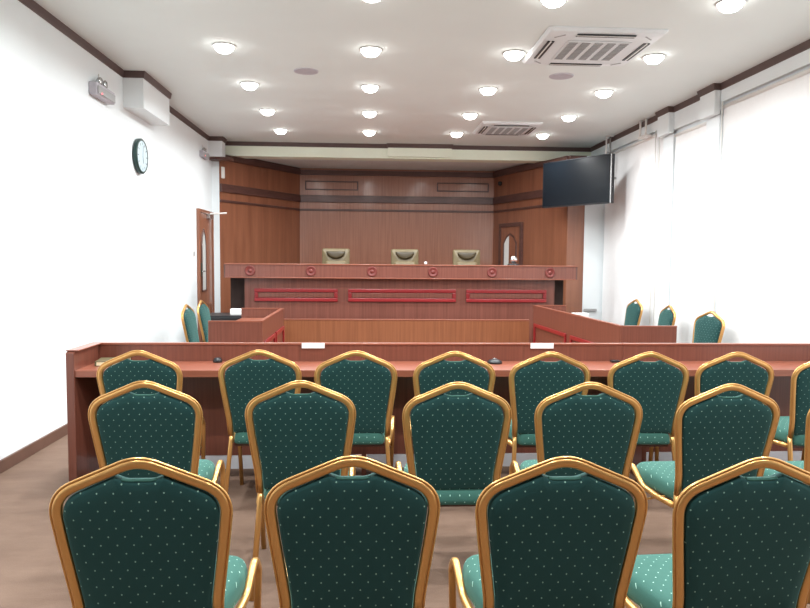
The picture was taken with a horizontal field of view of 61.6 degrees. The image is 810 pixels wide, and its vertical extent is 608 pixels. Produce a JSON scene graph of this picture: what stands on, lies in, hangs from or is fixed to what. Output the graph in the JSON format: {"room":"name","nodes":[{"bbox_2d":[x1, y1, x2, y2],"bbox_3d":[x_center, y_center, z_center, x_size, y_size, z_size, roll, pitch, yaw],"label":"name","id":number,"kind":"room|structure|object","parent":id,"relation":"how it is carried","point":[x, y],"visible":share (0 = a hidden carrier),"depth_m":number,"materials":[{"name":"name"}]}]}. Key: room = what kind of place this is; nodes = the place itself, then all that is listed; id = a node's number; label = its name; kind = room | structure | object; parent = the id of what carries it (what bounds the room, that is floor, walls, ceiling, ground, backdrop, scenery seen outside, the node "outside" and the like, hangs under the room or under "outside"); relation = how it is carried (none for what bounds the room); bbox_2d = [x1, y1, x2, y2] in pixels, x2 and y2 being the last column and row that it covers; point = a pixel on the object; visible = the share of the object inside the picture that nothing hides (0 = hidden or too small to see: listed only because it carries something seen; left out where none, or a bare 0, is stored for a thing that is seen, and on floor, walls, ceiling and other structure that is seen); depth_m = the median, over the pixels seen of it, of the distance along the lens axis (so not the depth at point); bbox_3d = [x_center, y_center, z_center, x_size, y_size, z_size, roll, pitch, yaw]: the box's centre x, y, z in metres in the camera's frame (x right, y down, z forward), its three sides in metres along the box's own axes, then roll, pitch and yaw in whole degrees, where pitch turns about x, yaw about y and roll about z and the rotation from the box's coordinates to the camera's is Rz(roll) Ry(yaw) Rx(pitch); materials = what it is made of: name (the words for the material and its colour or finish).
{"room":"courtroom","nodes":[
{"label":"courtroom","id":0,"kind":"room"},
{"bbox_2d":[0,0,211,459],"bbox_3d":[-2.745,-0.509,4.330,0.120,3.290,14.200,0,4,-3],"label":"wall","id":1,"kind":"structure","parent":0,"point":[94,248],"depth_m":5.63,"materials":[{"name":"paint"}]},
{"bbox_2d":[0,424,67,473],"bbox_3d":[-2.643,1.146,3.609,0.018,0.085,12.530,0,4,-3],"label":"baseboard","id":2,"kind":"structure","parent":1,"relation":"attached to","point":[34,447],"depth_m":4.94,"materials":[{"name":"brown wood"}]},
{"bbox_2d":[89,74,114,104],"bbox_3d":[-2.736,-1.966,6.159,0.089,0.228,0.432,0,4,-3],"label":"emergency light","id":3,"kind":"object","parent":1,"relation":"attached to","point":[98,89],"visible":1,"depth_m":6.07,"materials":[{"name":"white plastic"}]},
{"bbox_2d":[132,138,147,173],"bbox_3d":[-2.815,-1.572,7.235,0.056,0.370,0.370,0,4,-3],"label":"wall clock","id":4,"kind":"object","parent":1,"relation":"attached to","point":[140,152],"visible":1,"depth_m":7.17,"materials":[{"name":"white plastic"}]},
{"bbox_2d":[123,78,169,124],"bbox_3d":[-2.740,-2.172,7.239,0.200,0.359,0.900,0,4,-3],"label":"trim","id":5,"kind":"structure","parent":1,"relation":"attached to","point":[142,99],"depth_m":6.96,"materials":[{"name":"paint"}]},
{"bbox_2d":[199,145,208,159],"bbox_3d":[-2.961,-2.252,10.052,0.074,0.188,0.356,0,4,-3],"label":"emergency light","id":6,"kind":"object","parent":1,"relation":"attached to","point":[203,153],"visible":1,"depth_m":9.95,"materials":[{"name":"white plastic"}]},
{"bbox_2d":[196,208,226,341],"bbox_3d":[-2.865,-0.331,10.232,0.303,2.140,0.950,0,4,-3],"label":"door","id":7,"kind":"structure","parent":1,"relation":"in","point":[204,218],"depth_m":10.13,"materials":[{"name":"brown wood"}]},
{"bbox_2d":[208,141,224,156],"bbox_3d":[-2.920,-2.427,10.549,0.210,0.299,0.230,0,4,-3],"label":"trim","id":8,"kind":"structure","parent":1,"relation":"attached to","point":[215,148],"depth_m":10.44,"materials":[{"name":"paint"}]},
{"bbox_2d":[225,146,590,162],"bbox_3d":[0.027,-2.482,11.177,6.165,0.225,0.300,0,4,-3],"label":"beam","id":9,"kind":"structure","parent":1,"relation":"attached to","point":[247,152],"depth_m":11.05,"materials":[{"name":"paint"}]},
{"bbox_2d":[18,0,809,151],"bbox_3d":[0.394,-2.088,4.172,6.116,0.065,13.750,0,4,-3],"label":"trim","id":10,"kind":"structure","parent":1,"relation":"attached to","point":[32,5],"depth_m":7.91,"materials":[{"name":"brown wood"}]},
{"bbox_2d":[212,161,220,312],"bbox_3d":[-2.992,-0.835,10.820,0.110,3.065,0.098,0,4,-3],"label":"wall","id":11,"kind":"structure","parent":0,"point":[215,164],"depth_m":10.75,"materials":[{"name":"paint"}]},
{"bbox_2d":[209,157,233,161],"bbox_3d":[-2.857,-2.253,10.572,0.340,0.040,0.205,0,4,-3],"label":"trim","id":12,"kind":"structure","parent":11,"relation":"attached to","point":[230,159],"depth_m":10.48,"materials":[{"name":"brown wood"}]},
{"bbox_2d":[219,155,300,312],"bbox_3d":[-2.436,-0.890,11.724,0.080,3.063,2.131,2,4,27],"label":"wall","id":13,"kind":"structure","parent":0,"point":[261,201],"depth_m":11.54,"materials":[{"name":"brown wood"}]},
{"bbox_2d":[250,159,299,169],"bbox_3d":[-2.311,-2.454,11.894,0.030,0.036,1.540,2,4,27],"label":"trim","id":14,"kind":"structure","parent":13,"relation":"attached to","point":[250,159],"depth_m":11.94,"materials":[{"name":"brown wood"}]},
{"bbox_2d":[258,159,525,170],"bbox_3d":[-0.024,-2.517,12.100,6.165,0.100,1.550,0,4,-3],"label":"ceiling","id":15,"kind":"structure","parent":0,"point":[334,164],"depth_m":12.05,"materials":[{"name":"paint"}]},
{"bbox_2d":[300,168,493,264],"bbox_3d":[-0.146,-0.959,12.766,3.630,3.100,0.080,0,4,-3],"label":"wall","id":16,"kind":"structure","parent":0,"point":[370,213],"depth_m":12.72,"materials":[{"name":"brown wood"}]},
{"bbox_2d":[0,434,809,607],"bbox_3d":[0.343,1.152,5.267,6.465,0.100,15.700,0,4,-3],"label":"floor","id":17,"kind":"structure","parent":0,"point":[31,571],"depth_m":3.55,"materials":[{"name":"brown wood"}]},
{"bbox_2d":[96,350,205,458],"bbox_3d":[-1.474,0.703,3.997,0.482,0.942,0.545,0,4,-3],"label":"banquet chair","id":18,"kind":"object","parent":17,"relation":"on","point":[159,370],"visible":0.37,"depth_m":3.72,"materials":[{"name":"gold metal"}]},
{"bbox_2d":[49,457,261,607],"bbox_3d":[-0.703,0.842,2.022,0.482,0.942,0.545,0,4,-4],"label":"banquet chair","id":19,"kind":"object","parent":17,"relation":"on","point":[121,541],"visible":1,"depth_m":1.77,"materials":[{"name":"green fabric"}]},
{"bbox_2d":[88,381,224,526],"bbox_3d":[-1.103,0.767,3.088,0.482,0.942,0.545,0,4,-5],"label":"banquet chair","id":20,"kind":"object","parent":17,"relation":"on","point":[159,426],"visible":0.64,"depth_m":2.83,"materials":[{"name":"green fabric"}]},
{"bbox_2d":[181,304,198,341],"bbox_3d":[-2.101,0.472,7.354,0.545,0.942,0.482,0,4,-1],"label":"banquet chair","id":21,"kind":"object","parent":17,"relation":"on","point":[188,318],"visible":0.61,"depth_m":7.24,"materials":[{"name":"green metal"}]},
{"bbox_2d":[197,300,210,341],"bbox_3d":[-2.157,0.423,8.081,0.545,0.942,0.482,0,4,-1],"label":"banquet chair","id":22,"kind":"object","parent":17,"relation":"on","point":[203,313],"visible":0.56,"depth_m":7.92,"materials":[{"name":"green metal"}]},
{"bbox_2d":[66,342,361,481],"bbox_3d":[-1.198,0.709,4.470,1.822,0.867,0.424,0,4,-3],"label":"table","id":23,"kind":"object","parent":17,"relation":"on","point":[194,359],"visible":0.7,"depth_m":4.61,"materials":[{"name":"laminate"}]},
{"bbox_2d":[95,357,130,365],"bbox_3d":[-1.915,0.378,4.468,0.190,0.030,0.187,0,4,-12],"label":"book","id":24,"kind":"object","parent":23,"relation":"on","point":[101,360],"visible":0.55,"depth_m":4.41,"materials":[{"name":"beige paper"}]},
{"bbox_2d":[302,343,324,347],"bbox_3d":[-0.627,0.284,4.644,0.155,0.036,0.004,0,4,-3],"label":"name card","id":25,"kind":"object","parent":23,"relation":"on","point":[304,345],"visible":1,"depth_m":4.64,"materials":[{"name":"white paper"}]},
{"bbox_2d":[208,308,284,341],"bbox_3d":[-1.608,0.530,7.124,0.513,0.860,1.646,0,4,-3],"label":"desk","id":26,"kind":"object","parent":17,"relation":"on","point":[254,324],"visible":0.42,"depth_m":6.30,"materials":[{"name":"laminate"}]},
{"bbox_2d":[210,313,240,320],"bbox_3d":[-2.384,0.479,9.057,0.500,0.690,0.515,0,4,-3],"label":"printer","id":27,"kind":"object","parent":26,"relation":"on","point":[214,316],"visible":0.23,"depth_m":8.79,"materials":[{"name":"plastic"}]},
{"bbox_2d":[230,308,240,314],"bbox_3d":[-2.239,0.100,9.017,0.140,0.075,0.100,0,4,-3],"label":"box","id":28,"kind":"object","parent":27,"relation":"on","point":[234,311],"visible":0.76,"depth_m":8.97,"materials":[{"name":"paper"}]},
{"bbox_2d":[236,318,262,320],"bbox_3d":[-1.615,0.226,7.103,0.467,0.030,1.554,0,4,-3],"label":"countertop","id":29,"kind":"structure","parent":26,"relation":"on","point":[241,319],"depth_m":7.63,"materials":[{"name":"laminate"}]},
{"bbox_2d":[218,350,301,493],"bbox_3d":[-0.817,0.705,4.054,0.482,0.942,0.545,0,4,-1],"label":"banquet chair","id":30,"kind":"object","parent":17,"relation":"on","point":[247,379],"visible":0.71,"depth_m":3.79,"materials":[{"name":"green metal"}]},
{"bbox_2d":[245,380,355,600],"bbox_3d":[-0.463,0.770,3.124,0.482,0.942,0.545,0,4,-5],"label":"banquet chair","id":31,"kind":"object","parent":17,"relation":"on","point":[295,434],"visible":0.74,"depth_m":2.87,"materials":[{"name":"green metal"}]},
{"bbox_2d":[264,455,439,607],"bbox_3d":[-0.154,0.845,2.053,0.482,0.942,0.545,0,4,-3],"label":"banquet chair","id":32,"kind":"object","parent":17,"relation":"on","point":[346,541],"visible":1,"depth_m":1.80,"materials":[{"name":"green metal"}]},
{"bbox_2d":[314,350,397,466],"bbox_3d":[-0.290,0.709,4.054,0.482,0.942,0.545,0,4,-3],"label":"banquet chair","id":33,"kind":"object","parent":17,"relation":"on","point":[366,383],"visible":0.68,"depth_m":3.80,"materials":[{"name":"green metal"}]},
{"bbox_2d":[224,263,577,342],"bbox_3d":[-0.048,0.108,9.849,4.950,1.362,0.646,0,4,-3],"label":"bench","id":34,"kind":"object","parent":17,"relation":"on","point":[304,291],"visible":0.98,"depth_m":9.61,"materials":[{"name":"laminate"}]},
{"bbox_2d":[507,256,518,264],"bbox_3d":[1.558,-0.625,9.762,0.170,0.139,0.170,0,4,-3],"label":"bell","id":35,"kind":"object","parent":34,"relation":"on","point":[513,259],"visible":0.94,"depth_m":9.72,"materials":[{"name":"silver metal"}]},
{"bbox_2d":[284,319,529,342],"bbox_3d":[-0.080,0.514,8.962,3.350,0.672,0.505,0,4,-3],"label":"desk","id":36,"kind":"object","parent":17,"relation":"on","point":[296,330],"visible":0.44,"depth_m":8.71,"materials":[{"name":"orange laminate"}]},
{"bbox_2d":[410,351,494,435],"bbox_3d":[0.260,0.713,4.064,0.482,0.942,0.545,0,4,-3],"label":"banquet chair","id":37,"kind":"object","parent":17,"relation":"on","point":[436,372],"visible":0.32,"depth_m":3.79,"materials":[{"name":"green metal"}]},
{"bbox_2d":[395,382,511,519],"bbox_3d":[0.204,0.776,3.122,0.482,0.942,0.545,0,4,-3],"label":"banquet chair","id":38,"kind":"object","parent":17,"relation":"on","point":[459,445],"visible":0.74,"depth_m":2.88,"materials":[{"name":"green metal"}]},
{"bbox_2d":[362,342,622,475],"bbox_3d":[0.626,0.716,4.578,1.828,0.867,0.414,0,4,-3],"label":"table","id":39,"kind":"object","parent":17,"relation":"on","point":[405,357],"depth_m":4.72,"materials":[{"name":"laminate"}]},
{"bbox_2d":[530,343,553,347],"bbox_3d":[0.954,0.291,4.732,0.162,0.036,0.004,0,4,-3],"label":"name card","id":40,"kind":"object","parent":39,"relation":"on","point":[533,345],"visible":1,"depth_m":4.73,"materials":[{"name":"white paper"}]},
{"bbox_2d":[503,352,589,472],"bbox_3d":[0.797,0.717,4.075,0.482,0.942,0.545,0,4,-3],"label":"banquet chair","id":41,"kind":"object","parent":17,"relation":"on","point":[536,380],"visible":0.64,"depth_m":3.81,"materials":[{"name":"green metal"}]},
{"bbox_2d":[448,456,647,607],"bbox_3d":[0.401,0.849,2.064,0.482,0.942,0.545,0,4,-3],"label":"banquet chair","id":42,"kind":"object","parent":17,"relation":"on","point":[556,541],"visible":1,"depth_m":1.81,"materials":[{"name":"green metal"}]},
{"bbox_2d":[509,382,642,490],"bbox_3d":[0.768,0.779,3.144,0.482,0.942,0.545,0,4,-2],"label":"banquet chair","id":43,"kind":"object","parent":17,"relation":"on","point":[603,430],"visible":0.59,"depth_m":2.88,"materials":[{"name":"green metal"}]},
{"bbox_2d":[532,305,676,342],"bbox_3d":[2.038,0.535,7.507,0.532,0.860,2.758,0,4,-6],"label":"desk","id":44,"kind":"object","parent":17,"relation":"on","point":[551,323],"visible":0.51,"depth_m":7.01,"materials":[{"name":"laminate"}]},
{"bbox_2d":[624,299,642,325],"bbox_3d":[2.785,0.405,8.953,0.545,0.942,0.482,0,4,-6],"label":"banquet chair","id":45,"kind":"object","parent":17,"relation":"on","point":[633,315],"visible":0.47,"depth_m":8.88,"materials":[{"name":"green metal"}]},
{"bbox_2d":[607,352,688,460],"bbox_3d":[1.370,0.719,4.107,0.482,0.942,0.545,0,4,-1],"label":"banquet chair","id":46,"kind":"object","parent":17,"relation":"on","point":[659,387],"visible":0.68,"depth_m":3.85,"materials":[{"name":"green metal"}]},
{"bbox_2d":[657,305,675,325],"bbox_3d":[2.795,0.477,7.881,0.545,0.942,0.482,0,4,0],"label":"banquet chair","id":47,"kind":"object","parent":17,"relation":"on","point":[667,317],"visible":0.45,"depth_m":7.79,"materials":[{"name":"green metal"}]},
{"bbox_2d":[627,383,779,507],"bbox_3d":[1.342,0.784,3.136,0.482,0.942,0.545,0,4,-5],"label":"banquet chair","id":48,"kind":"object","parent":17,"relation":"on","point":[714,433],"visible":0.77,"depth_m":2.89,"materials":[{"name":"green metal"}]},
{"bbox_2d":[692,311,724,342],"bbox_3d":[2.881,0.542,6.929,0.545,0.942,0.482,0,4,-13],"label":"banquet chair","id":49,"kind":"object","parent":17,"relation":"on","point":[707,329],"visible":0.48,"depth_m":6.91,"materials":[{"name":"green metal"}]},
{"bbox_2d":[654,352,773,460],"bbox_3d":[1.863,0.722,4.135,0.482,0.942,0.545,0,4,-3],"label":"banquet chair","id":50,"kind":"object","parent":17,"relation":"on","point":[717,372],"visible":0.42,"depth_m":3.86,"materials":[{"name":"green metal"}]},
{"bbox_2d":[623,343,809,475],"bbox_3d":[2.459,0.725,4.676,1.838,0.867,0.424,0,4,-3],"label":"table","id":51,"kind":"object","parent":17,"relation":"on","point":[784,358],"visible":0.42,"depth_m":4.82,"materials":[{"name":"laminate"}]},
{"bbox_2d":[625,457,809,607],"bbox_3d":[0.908,0.852,2.072,0.482,0.942,0.545,0,4,-6],"label":"banquet chair","id":52,"kind":"object","parent":17,"relation":"on","point":[738,541],"visible":0.86,"depth_m":1.82,"materials":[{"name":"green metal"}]},
{"bbox_2d":[763,409,809,602],"bbox_3d":[1.895,0.788,3.147,0.482,0.942,0.545,0,4,-6],"label":"banquet chair","id":53,"kind":"object","parent":17,"relation":"on","point":[805,465],"visible":0.24,"depth_m":2.91,"materials":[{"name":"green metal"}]},
{"bbox_2d":[773,361,809,460],"bbox_3d":[2.386,0.727,4.114,0.482,0.942,0.545,0,4,-5],"label":"banquet chair","id":54,"kind":"object","parent":17,"relation":"on","point":[790,432],"visible":0.69,"depth_m":3.88,"materials":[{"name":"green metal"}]},
{"bbox_2d":[34,0,809,147],"bbox_3d":[0.414,-2.178,4.268,6.465,0.100,14.150,0,4,-3],"label":"ceiling","id":55,"kind":"structure","parent":0,"point":[430,70],"depth_m":6.33,"materials":[{"name":"paint"}]},
{"bbox_2d":[212,42,235,53],"bbox_3d":[-1.580,-2.224,5.935,0.204,0.065,0.204,0,4,-3],"label":"recessed light","id":56,"kind":"object","parent":55,"relation":"in","point":[221,47],"visible":1,"depth_m":5.88,"materials":[{"name":"white"}]},
{"bbox_2d":[240,81,258,89],"bbox_3d":[-1.653,-2.311,7.232,0.204,0.065,0.204,0,4,-3],"label":"recessed light","id":57,"kind":"object","parent":55,"relation":"in","point":[247,85],"visible":1,"depth_m":7.18,"materials":[{"name":"white glass"}]},
{"bbox_2d":[259,109,275,115],"bbox_3d":[-1.725,-2.399,8.529,0.204,0.065,0.204,0,4,-3],"label":"recessed light","id":58,"kind":"object","parent":55,"relation":"in","point":[267,112],"visible":1,"depth_m":8.47,"materials":[{"name":"white glass"}]},
{"bbox_2d":[274,128,287,133],"bbox_3d":[-1.797,-2.487,9.826,0.204,0.065,0.204,0,4,-3],"label":"recessed light","id":59,"kind":"object","parent":55,"relation":"in","point":[278,131],"visible":1,"depth_m":9.77,"materials":[{"name":"white glass"}]},
{"bbox_2d":[294,68,318,74],"bbox_3d":[-0.978,-2.300,6.726,0.244,0.008,0.244,0,4,-3],"label":"ceiling speaker","id":60,"kind":"object","parent":55,"relation":"attached to","point":[304,71],"visible":1,"depth_m":6.71,"materials":[{"name":"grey plastic"}]},
{"bbox_2d":[362,130,375,135],"bbox_3d":[-0.520,-2.481,9.898,0.204,0.065,0.204,0,4,-3],"label":"recessed light","id":61,"kind":"object","parent":55,"relation":"in","point":[366,132],"visible":1,"depth_m":9.84,"materials":[{"name":"white glass"}]},
{"bbox_2d":[362,111,376,117],"bbox_3d":[-0.448,-2.393,8.601,0.204,0.065,0.204,0,4,-3],"label":"recessed light","id":62,"kind":"object","parent":55,"relation":"in","point":[369,114],"visible":1,"depth_m":8.55,"materials":[{"name":"white glass"}]},
{"bbox_2d":[361,84,378,92],"bbox_3d":[-0.376,-2.306,7.304,0.204,0.065,0.204,0,4,-3],"label":"recessed light","id":63,"kind":"object","parent":55,"relation":"in","point":[369,88],"visible":1,"depth_m":7.25,"materials":[{"name":"white glass"}]},
{"bbox_2d":[359,46,381,56],"bbox_3d":[-0.303,-2.218,6.007,0.204,0.065,0.204,0,4,-3],"label":"recessed light","id":64,"kind":"object","parent":55,"relation":"in","point":[368,51],"visible":1,"depth_m":5.95,"materials":[{"name":"white"}]},
{"bbox_2d":[388,148,451,157],"bbox_3d":[0.240,-2.476,10.998,1.030,0.200,0.080,0,4,-3],"label":"trim","id":65,"kind":"structure","parent":55,"relation":"attached to","point":[392,152],"depth_m":10.96,"materials":[{"name":"paint"}]},
{"bbox_2d":[450,132,463,137],"bbox_3d":[0.757,-2.475,9.969,0.204,0.065,0.204,0,4,-3],"label":"recessed light","id":66,"kind":"object","parent":55,"relation":"in","point":[454,134],"visible":1,"depth_m":9.91,"materials":[{"name":"white glass"}]},
{"bbox_2d":[462,113,477,119],"bbox_3d":[0.829,-2.388,8.672,0.204,0.065,0.204,0,4,-3],"label":"recessed light","id":67,"kind":"object","parent":55,"relation":"in","point":[469,116],"visible":1,"depth_m":8.62,"materials":[{"name":"white glass"}]},
{"bbox_2d":[479,87,497,94],"bbox_3d":[0.901,-2.300,7.375,0.204,0.065,0.204,0,4,-3],"label":"recessed light","id":68,"kind":"object","parent":55,"relation":"in","point":[484,90],"visible":1,"depth_m":7.32,"materials":[{"name":"white glass"}]},
{"bbox_2d":[473,121,542,135],"bbox_3d":[1.424,-2.447,9.536,0.830,0.052,0.830,0,4,-3],"label":"air conditioner","id":69,"kind":"object","parent":55,"relation":"attached to","point":[485,127],"visible":1,"depth_m":9.34,"materials":[{"name":"plastic"}]},
{"bbox_2d":[484,126,529,134],"bbox_3d":[1.424,-2.431,9.537,0.540,0.007,0.540,0,4,-3],"label":"grille","id":70,"kind":"object","parent":69,"relation":"attached to","point":[490,130],"depth_m":9.50,"materials":[{"name":"plastic"}]},
{"bbox_2d":[503,50,525,60],"bbox_3d":[0.974,-2.212,6.078,0.204,0.065,0.204,0,4,-3],"label":"recessed light","id":71,"kind":"object","parent":55,"relation":"in","point":[512,55],"visible":1,"depth_m":6.03,"materials":[{"name":"white"}]},
{"bbox_2d":[536,133,549,138],"bbox_3d":[2.034,-2.470,10.041,0.204,0.065,0.204,0,4,-3],"label":"recessed light","id":72,"kind":"object","parent":55,"relation":"in","point":[543,135],"visible":1,"depth_m":9.99,"materials":[{"name":"white glass"}]},
{"bbox_2d":[540,0,565,7],"bbox_3d":[1.046,-2.124,4.781,0.204,0.065,0.204,0,4,-3],"label":"recessed light","id":73,"kind":"object","parent":55,"relation":"in","point":[548,3],"visible":1,"depth_m":4.75,"materials":[{"name":"white"}]},
{"bbox_2d":[549,73,573,79],"bbox_3d":[1.570,-2.286,6.829,0.244,0.008,0.244,0,4,-3],"label":"ceiling speaker","id":74,"kind":"object","parent":55,"relation":"attached to","point":[557,76],"visible":1,"depth_m":6.82,"materials":[{"name":"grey plastic"}]},
{"bbox_2d":[561,115,576,121],"bbox_3d":[2.106,-2.382,8.744,0.204,0.065,0.204,0,4,-3],"label":"recessed light","id":75,"kind":"object","parent":55,"relation":"in","point":[568,118],"visible":1,"depth_m":8.69,"materials":[{"name":"white glass"}]},
{"bbox_2d":[522,26,667,65],"bbox_3d":[1.598,-2.200,5.878,0.970,0.052,0.970,0,4,-3],"label":"air conditioner","id":76,"kind":"object","parent":55,"relation":"attached to","point":[558,45],"visible":1,"depth_m":5.71,"materials":[{"name":"plastic"}]},
{"bbox_2d":[551,40,631,61],"bbox_3d":[1.598,-2.184,5.879,0.540,0.007,0.540,0,4,-3],"label":"grille","id":77,"kind":"object","parent":76,"relation":"attached to","point":[569,50],"depth_m":5.83,"materials":[{"name":"plastic"}]},
{"bbox_2d":[594,90,613,97],"bbox_3d":[2.179,-2.294,7.447,0.204,0.065,0.204,0,4,-3],"label":"recessed light","id":78,"kind":"object","parent":55,"relation":"in","point":[600,93],"visible":1,"depth_m":7.40,"materials":[{"name":"white glass"}]},
{"bbox_2d":[605,135,613,153],"bbox_3d":[3.032,-2.028,10.121,0.130,0.940,0.120,0,4,-3],"label":"pole","id":79,"kind":"object","parent":55,"relation":"attached to","point":[610,136],"visible":0.5,"depth_m":10.09,"materials":[{"name":"metal"}]},
{"bbox_2d":[542,153,615,207],"bbox_3d":[2.674,-1.801,10.121,0.413,0.690,1.297,-2,5,-35],"label":"television","id":80,"kind":"object","parent":79,"relation":"hanging from","point":[589,180],"visible":1,"depth_m":9.94,"materials":[{"name":"black plastic"}]},
{"bbox_2d":[642,53,665,63],"bbox_3d":[2.251,-2.206,6.150,0.204,0.065,0.204,0,4,-3],"label":"recessed light","id":81,"kind":"object","parent":55,"relation":"in","point":[656,58],"visible":1,"depth_m":6.10,"materials":[{"name":"white"}]},
{"bbox_2d":[715,0,746,12],"bbox_3d":[2.323,-2.119,4.853,0.204,0.065,0.204,0,4,-3],"label":"recessed light","id":82,"kind":"object","parent":55,"relation":"in","point":[725,6],"visible":1,"depth_m":4.81,"materials":[{"name":"white"}]},
{"bbox_2d":[493,156,568,304],"bbox_3d":[2.093,-0.856,11.776,0.080,3.063,2.372,-1,4,-22],"label":"wall","id":83,"kind":"structure","parent":0,"point":[518,198],"depth_m":11.59,"materials":[{"name":"brown wood"}]},
{"bbox_2d":[498,222,523,264],"bbox_3d":[1.892,-0.587,12.255,0.050,1.740,0.790,-1,4,-22],"label":"door","id":84,"kind":"structure","parent":83,"relation":"in","point":[510,242],"depth_m":12.18,"materials":[{"name":"brown wood"}]},
{"bbox_2d":[494,163,532,171],"bbox_3d":[1.950,-2.435,12.130,0.030,0.036,1.402,-1,4,-22],"label":"trim","id":85,"kind":"structure","parent":83,"relation":"attached to","point":[526,163],"depth_m":12.13,"materials":[{"name":"brown wood"}]},
{"bbox_2d":[565,155,586,312],"bbox_3d":[2.674,-0.777,10.677,0.270,3.063,0.080,0,4,-3],"label":"wall","id":86,"kind":"structure","parent":0,"point":[576,214],"depth_m":10.69,"materials":[{"name":"brown wood"}]},
{"bbox_2d":[582,156,604,319],"bbox_3d":[2.954,-0.799,11.028,0.323,3.065,0.650,0,4,-3],"label":"wall","id":87,"kind":"structure","parent":0,"point":[594,214],"depth_m":10.71,"materials":[{"name":"paint"}]},
{"bbox_2d":[608,66,809,153],"bbox_3d":[3.530,-0.481,4.682,0.120,3.290,14.200,0,4,-3],"label":"wall","id":88,"kind":"structure","parent":0,"point":[700,121],"depth_m":7.13,"materials":[{"name":"paint"}]},
{"bbox_2d":[591,120,657,155],"bbox_3d":[3.165,-2.383,9.838,0.049,0.189,2.730,0,4,-3],"label":"trim","id":89,"kind":"structure","parent":88,"relation":"attached to","point":[632,137],"depth_m":9.67,"materials":[{"name":"paint"}]},
{"bbox_2d":[602,134,663,325],"bbox_3d":[3.171,-0.865,9.615,0.040,2.750,2.080,0,4,-3],"label":"roller blind","id":90,"kind":"object","parent":88,"relation":"attached to","point":[627,220],"visible":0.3,"depth_m":9.50,"materials":[{"name":"white fabric"}]},
{"bbox_2d":[638,118,650,139],"bbox_3d":[3.144,-2.297,8.914,0.085,0.240,0.240,0,4,-3],"label":"bracket","id":91,"kind":"object","parent":88,"relation":"attached to","point":[645,136],"visible":1,"depth_m":8.88,"materials":[{"name":"white plastic"}]},
{"bbox_2d":[649,131,656,325],"bbox_3d":[3.184,-0.663,8.766,0.016,3.100,0.015,0,4,-3],"label":"conduit","id":92,"kind":"object","parent":88,"relation":"attached to","point":[655,131],"visible":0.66,"depth_m":8.74,"materials":[{"name":"white plastic"}]},
{"bbox_2d":[653,137,659,325],"bbox_3d":[3.190,-0.655,8.646,0.016,3.100,0.015,0,4,-3],"label":"conduit","id":93,"kind":"object","parent":88,"relation":"attached to","point":[659,137],"visible":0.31,"depth_m":8.62,"materials":[{"name":"white plastic"}]},
{"bbox_2d":[657,112,673,137],"bbox_3d":[3.190,-2.221,8.319,0.070,0.309,0.320,0,4,-3],"label":"trim","id":94,"kind":"structure","parent":88,"relation":"attached to","point":[665,127],"depth_m":8.24,"materials":[{"name":"paint"}]},
{"bbox_2d":[657,133,675,324],"bbox_3d":[3.238,-0.580,8.433,0.045,2.980,0.280,0,4,-3],"label":"trim","id":95,"kind":"structure","parent":88,"relation":"attached to","point":[668,170],"depth_m":8.37,"materials":[{"name":"paint"}]},
{"bbox_2d":[670,121,706,342],"bbox_3d":[3.268,-0.698,7.882,0.040,2.650,0.765,0,4,-3],"label":"roller blind","id":96,"kind":"object","parent":88,"relation":"attached to","point":[690,146],"visible":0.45,"depth_m":7.85,"materials":[{"name":"white fabric"}]},
{"bbox_2d":[674,101,724,130],"bbox_3d":[3.279,-2.204,7.784,0.049,0.269,1.400,0,4,-3],"label":"trim","id":97,"kind":"structure","parent":88,"relation":"attached to","point":[684,117],"depth_m":7.83,"materials":[{"name":"paint"}]},
{"bbox_2d":[699,90,720,119],"bbox_3d":[3.250,-2.148,7.244,0.070,0.309,0.320,0,4,-3],"label":"trim","id":98,"kind":"structure","parent":88,"relation":"attached to","point":[710,102],"depth_m":7.17,"materials":[{"name":"paint"}]},
{"bbox_2d":[699,115,723,316],"bbox_3d":[3.298,-0.507,7.357,0.045,2.980,0.280,0,4,-3],"label":"roller blind","id":99,"kind":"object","parent":88,"relation":"attached to","point":[713,126],"depth_m":7.30,"materials":[{"name":"fabric"}]},
{"bbox_2d":[713,101,722,315],"bbox_3d":[3.274,-0.553,7.142,0.016,3.100,0.015,0,4,-3],"label":"conduit","id":100,"kind":"object","parent":88,"relation":"attached to","point":[722,101],"visible":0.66,"depth_m":7.10,"materials":[{"name":"white plastic"}]},
{"bbox_2d":[716,68,809,342],"bbox_3d":[3.413,-0.572,5.277,0.040,2.750,3.790,0,4,-3],"label":"roller blind","id":101,"kind":"object","parent":88,"relation":"attached to","point":[763,274],"visible":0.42,"depth_m":6.29,"materials":[{"name":"white fabric"}]},
{"bbox_2d":[721,48,809,101],"bbox_3d":[3.586,-1.873,2.292,0.049,0.189,9.620,0,4,-3],"label":"trim","id":102,"kind":"structure","parent":88,"relation":"attached to","point":[800,61],"depth_m":6.26,"materials":[{"name":"paint"}]},
{"bbox_3d":[-0.192,0.509,11.417,4.300,0.350,2.400,0,4,-3],"label":"floor","id":103,"kind":"structure","parent":0,"visible":0},
{"bbox_2d":[322,248,349,263],"bbox_3d":[-1.113,-0.262,10.839,0.608,1.249,0.644,0,4,-3],"label":"chair","id":104,"kind":"object","parent":103,"relation":"on","point":[329,255],"visible":0.24,"depth_m":11.01,"materials":[{"name":"beige leather"}]},
{"bbox_2d":[391,249,418,264],"bbox_3d":[0.006,-0.257,10.902,0.608,1.249,0.644,0,4,-3],"label":"chair","id":105,"kind":"object","parent":103,"relation":"on","point":[398,256],"visible":0.17,"depth_m":11.07,"materials":[{"name":"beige leather"}]},
{"bbox_2d":[453,250,479,264],"bbox_3d":[1.020,-0.252,10.958,0.608,1.249,0.644,0,4,-3],"label":"chair","id":106,"kind":"object","parent":103,"relation":"on","point":[460,257],"visible":0.23,"depth_m":11.13,"materials":[{"name":"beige leather"}]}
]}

